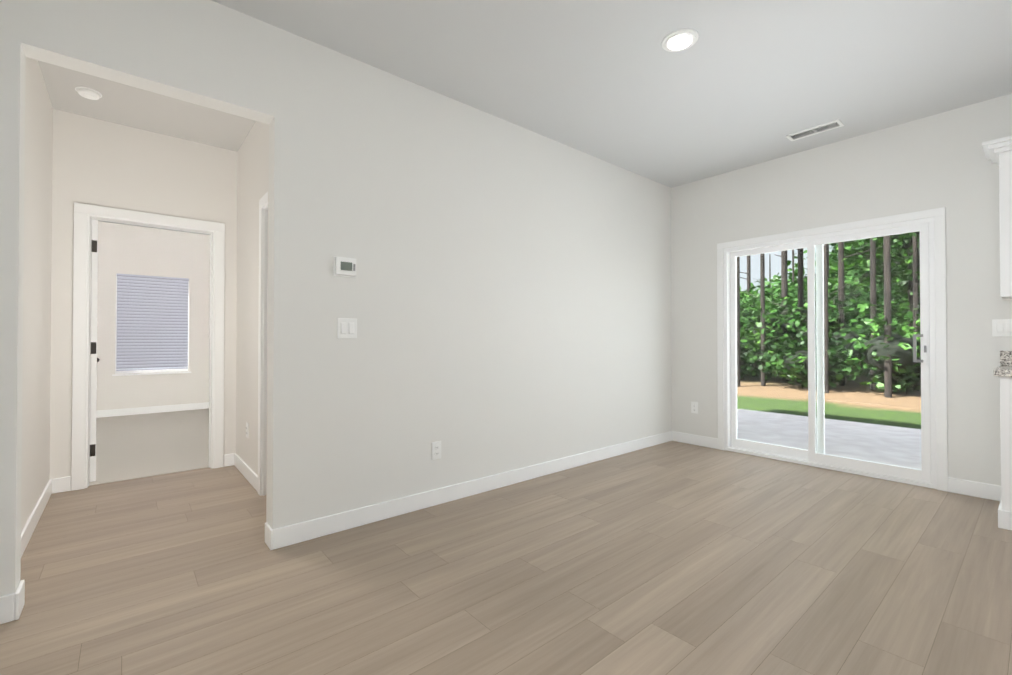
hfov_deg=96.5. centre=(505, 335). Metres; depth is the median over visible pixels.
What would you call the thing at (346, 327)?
switch plate
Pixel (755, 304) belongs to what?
trees
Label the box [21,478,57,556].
baseboard
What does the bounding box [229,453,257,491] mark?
baseboard
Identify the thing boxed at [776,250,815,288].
trees
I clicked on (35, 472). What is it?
wall
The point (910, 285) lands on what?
trees
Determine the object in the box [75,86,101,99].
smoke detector
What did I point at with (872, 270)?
trees
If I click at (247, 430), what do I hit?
outlet
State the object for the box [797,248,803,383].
trees
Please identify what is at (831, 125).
ceiling vent
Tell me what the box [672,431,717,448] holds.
baseboard
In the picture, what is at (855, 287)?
trees
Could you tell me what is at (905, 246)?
trees
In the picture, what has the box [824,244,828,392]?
trees
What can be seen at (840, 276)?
trees
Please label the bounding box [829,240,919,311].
trees
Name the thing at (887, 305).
trees
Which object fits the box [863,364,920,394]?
bush
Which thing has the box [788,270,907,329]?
trees
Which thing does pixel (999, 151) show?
upper cabinet
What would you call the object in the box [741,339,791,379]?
bush
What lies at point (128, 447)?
floor
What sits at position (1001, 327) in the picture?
light switch
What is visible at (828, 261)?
trees
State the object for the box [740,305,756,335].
trees
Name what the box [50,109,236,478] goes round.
wall
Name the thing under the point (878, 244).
trees
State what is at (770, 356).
bush
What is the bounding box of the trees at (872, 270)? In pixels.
[870,237,876,389]
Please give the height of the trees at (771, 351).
1.159 m
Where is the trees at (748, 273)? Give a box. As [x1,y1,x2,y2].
[740,256,750,295]
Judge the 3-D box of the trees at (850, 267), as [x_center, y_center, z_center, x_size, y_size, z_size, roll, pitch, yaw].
[14.348,-3.713,18.237,3.433,10.233,3.518,0,-1,-40]
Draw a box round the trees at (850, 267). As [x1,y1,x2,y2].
[829,237,903,367]
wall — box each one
[0,0,671,595]
[21,57,52,531]
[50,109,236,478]
[96,221,209,410]
[236,121,268,521]
[671,93,1011,485]
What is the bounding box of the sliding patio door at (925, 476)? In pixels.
[724,217,936,488]
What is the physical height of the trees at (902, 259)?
10.315 m
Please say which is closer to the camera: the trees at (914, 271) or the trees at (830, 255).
the trees at (914, 271)
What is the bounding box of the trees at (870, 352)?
[837,299,920,390]
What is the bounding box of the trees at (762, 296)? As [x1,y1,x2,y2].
[760,253,765,385]
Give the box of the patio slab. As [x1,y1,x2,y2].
[737,409,921,468]
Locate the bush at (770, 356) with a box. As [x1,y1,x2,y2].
[757,333,849,388]
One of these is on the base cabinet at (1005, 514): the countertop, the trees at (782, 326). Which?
the countertop
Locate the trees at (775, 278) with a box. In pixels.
[743,273,805,301]
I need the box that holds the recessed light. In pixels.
[661,29,698,51]
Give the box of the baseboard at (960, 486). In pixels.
[948,477,1000,500]
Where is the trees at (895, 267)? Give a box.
[881,243,919,282]
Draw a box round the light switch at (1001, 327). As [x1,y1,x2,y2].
[992,319,1011,335]
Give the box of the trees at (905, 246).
[830,232,919,333]
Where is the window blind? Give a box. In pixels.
[116,273,188,370]
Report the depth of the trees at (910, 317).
10.53 m
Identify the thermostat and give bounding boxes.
[333,256,355,277]
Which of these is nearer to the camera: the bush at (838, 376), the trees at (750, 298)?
the bush at (838, 376)
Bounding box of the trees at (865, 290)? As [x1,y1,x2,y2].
[778,271,895,372]
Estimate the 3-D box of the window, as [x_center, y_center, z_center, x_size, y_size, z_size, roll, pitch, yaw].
[-5.255,-0.149,6.742,0.920,1.460,0.140,0,-1,-40]
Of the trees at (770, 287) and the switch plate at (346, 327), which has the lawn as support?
the trees at (770, 287)
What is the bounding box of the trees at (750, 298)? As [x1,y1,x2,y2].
[740,286,777,336]
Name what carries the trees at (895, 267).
on the lawn
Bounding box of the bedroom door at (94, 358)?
[89,219,99,481]
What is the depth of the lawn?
8.71 m
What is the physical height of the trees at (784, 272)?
20.070 m
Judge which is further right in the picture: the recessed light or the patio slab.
the patio slab
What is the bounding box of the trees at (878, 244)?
[869,234,919,282]
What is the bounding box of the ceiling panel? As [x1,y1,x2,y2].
[38,60,255,151]
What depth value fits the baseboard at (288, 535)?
2.97 m
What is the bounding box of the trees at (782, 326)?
[740,277,896,381]
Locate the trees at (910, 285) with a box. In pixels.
[908,239,919,327]
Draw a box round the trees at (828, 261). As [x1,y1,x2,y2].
[828,244,832,278]
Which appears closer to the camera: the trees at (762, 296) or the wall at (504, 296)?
the wall at (504, 296)
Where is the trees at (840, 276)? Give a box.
[838,242,882,385]
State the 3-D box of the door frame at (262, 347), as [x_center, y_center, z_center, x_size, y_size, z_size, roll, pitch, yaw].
[-1.433,0.076,2.938,0.136,2.095,0.894,0,-1,-40]
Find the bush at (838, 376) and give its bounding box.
[769,347,868,386]
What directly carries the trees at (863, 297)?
on the lawn
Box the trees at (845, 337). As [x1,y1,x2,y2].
[797,302,883,378]
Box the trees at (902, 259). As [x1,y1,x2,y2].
[876,235,919,291]
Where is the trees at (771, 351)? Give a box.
[765,342,798,382]
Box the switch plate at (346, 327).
[337,318,356,337]
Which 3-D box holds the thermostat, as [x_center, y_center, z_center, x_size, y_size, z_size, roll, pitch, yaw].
[-0.925,-0.395,2.608,0.132,0.112,0.026,0,-1,-40]
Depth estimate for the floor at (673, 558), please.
2.06 m
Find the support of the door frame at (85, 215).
attached to the wall at (97, 162)
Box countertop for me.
[993,351,1011,376]
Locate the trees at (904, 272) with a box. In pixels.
[869,232,919,295]
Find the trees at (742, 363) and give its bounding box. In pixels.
[740,344,760,378]
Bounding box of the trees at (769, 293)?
[741,281,797,303]
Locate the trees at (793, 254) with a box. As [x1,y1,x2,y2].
[792,250,794,350]
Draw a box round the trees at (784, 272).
[776,250,787,380]
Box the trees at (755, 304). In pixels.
[740,297,780,344]
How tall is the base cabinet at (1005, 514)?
0.880 m
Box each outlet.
[246,422,248,437]
[432,441,440,459]
[691,402,697,413]
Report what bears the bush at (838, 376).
on the lawn
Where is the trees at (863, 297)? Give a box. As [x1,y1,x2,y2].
[765,285,904,380]
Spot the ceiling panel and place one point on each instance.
(126, 105)
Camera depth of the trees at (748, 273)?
21.21 m
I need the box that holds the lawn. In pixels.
[737,362,920,428]
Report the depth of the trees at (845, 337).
11.36 m
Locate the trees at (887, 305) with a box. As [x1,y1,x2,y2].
[883,235,891,397]
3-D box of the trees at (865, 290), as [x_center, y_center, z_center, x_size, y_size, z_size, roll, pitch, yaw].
[11.465,-0.354,15.898,3.454,3.448,3.602,0,-1,-40]
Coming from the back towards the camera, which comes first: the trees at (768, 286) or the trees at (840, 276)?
the trees at (768, 286)
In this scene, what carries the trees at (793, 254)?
on the lawn
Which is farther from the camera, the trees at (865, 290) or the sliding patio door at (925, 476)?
the trees at (865, 290)
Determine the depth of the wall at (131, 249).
6.70 m
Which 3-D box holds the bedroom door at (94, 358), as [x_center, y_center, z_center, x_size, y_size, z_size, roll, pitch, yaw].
[-3.458,0.116,3.674,0.223,2.005,0.797,0,-1,-40]
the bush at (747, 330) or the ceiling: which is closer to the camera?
the ceiling
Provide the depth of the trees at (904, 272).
12.04 m
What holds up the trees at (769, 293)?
on the lawn
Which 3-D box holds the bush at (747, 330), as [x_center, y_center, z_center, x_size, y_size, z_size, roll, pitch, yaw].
[7.057,0.400,13.458,1.410,1.894,1.493,0,-1,-40]
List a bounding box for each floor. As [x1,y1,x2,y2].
[0,441,1011,674]
[89,409,208,485]
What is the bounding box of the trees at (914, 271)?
[836,231,919,390]
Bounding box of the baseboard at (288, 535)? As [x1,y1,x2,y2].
[265,431,671,549]
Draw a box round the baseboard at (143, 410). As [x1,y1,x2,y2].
[96,402,208,417]
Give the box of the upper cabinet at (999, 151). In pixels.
[994,144,1011,299]
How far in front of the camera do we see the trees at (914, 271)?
10.55 m
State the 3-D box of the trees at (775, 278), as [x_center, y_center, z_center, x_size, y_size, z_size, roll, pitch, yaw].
[16.540,-1.136,27.091,4.949,5.225,4.924,0,-1,-40]
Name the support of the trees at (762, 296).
on the lawn
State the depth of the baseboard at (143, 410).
6.68 m
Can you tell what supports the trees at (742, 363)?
on the lawn
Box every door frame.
[71,202,224,490]
[258,192,267,495]
[717,207,947,491]
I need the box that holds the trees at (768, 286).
[755,284,797,292]
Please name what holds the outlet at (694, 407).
attached to the wall at (939, 160)
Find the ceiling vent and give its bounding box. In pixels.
[785,119,843,140]
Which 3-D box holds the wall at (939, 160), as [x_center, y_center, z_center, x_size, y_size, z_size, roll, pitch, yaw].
[3.979,-0.256,2.429,0.120,2.750,6.620,0,-1,-40]
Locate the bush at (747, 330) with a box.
[740,317,768,379]
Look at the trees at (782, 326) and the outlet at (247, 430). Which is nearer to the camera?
the outlet at (247, 430)
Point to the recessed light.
(679, 40)
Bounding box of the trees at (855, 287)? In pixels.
[765,274,919,372]
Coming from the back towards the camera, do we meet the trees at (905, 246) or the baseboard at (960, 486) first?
the trees at (905, 246)
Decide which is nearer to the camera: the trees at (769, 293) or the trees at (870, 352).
the trees at (870, 352)
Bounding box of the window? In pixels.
[112,274,190,375]
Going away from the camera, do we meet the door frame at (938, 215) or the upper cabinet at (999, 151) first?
the upper cabinet at (999, 151)
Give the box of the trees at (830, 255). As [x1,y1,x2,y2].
[829,242,907,300]
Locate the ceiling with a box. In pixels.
[98,0,1011,234]
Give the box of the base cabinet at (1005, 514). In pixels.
[998,377,1011,529]
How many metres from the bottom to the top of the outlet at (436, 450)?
0.115 m
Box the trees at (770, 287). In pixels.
[769,254,919,350]
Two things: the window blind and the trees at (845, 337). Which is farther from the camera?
the trees at (845, 337)
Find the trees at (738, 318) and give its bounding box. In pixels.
[737,257,739,386]
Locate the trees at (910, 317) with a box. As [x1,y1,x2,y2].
[894,311,920,366]
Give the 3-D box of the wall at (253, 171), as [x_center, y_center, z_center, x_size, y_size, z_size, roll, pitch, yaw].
[-1.823,-0.248,3.300,0.270,2.750,1.950,0,-1,-40]
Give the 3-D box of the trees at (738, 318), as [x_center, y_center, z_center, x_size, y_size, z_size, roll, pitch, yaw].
[5.876,-9.456,11.529,5.431,21.618,5.054,0,-1,-40]

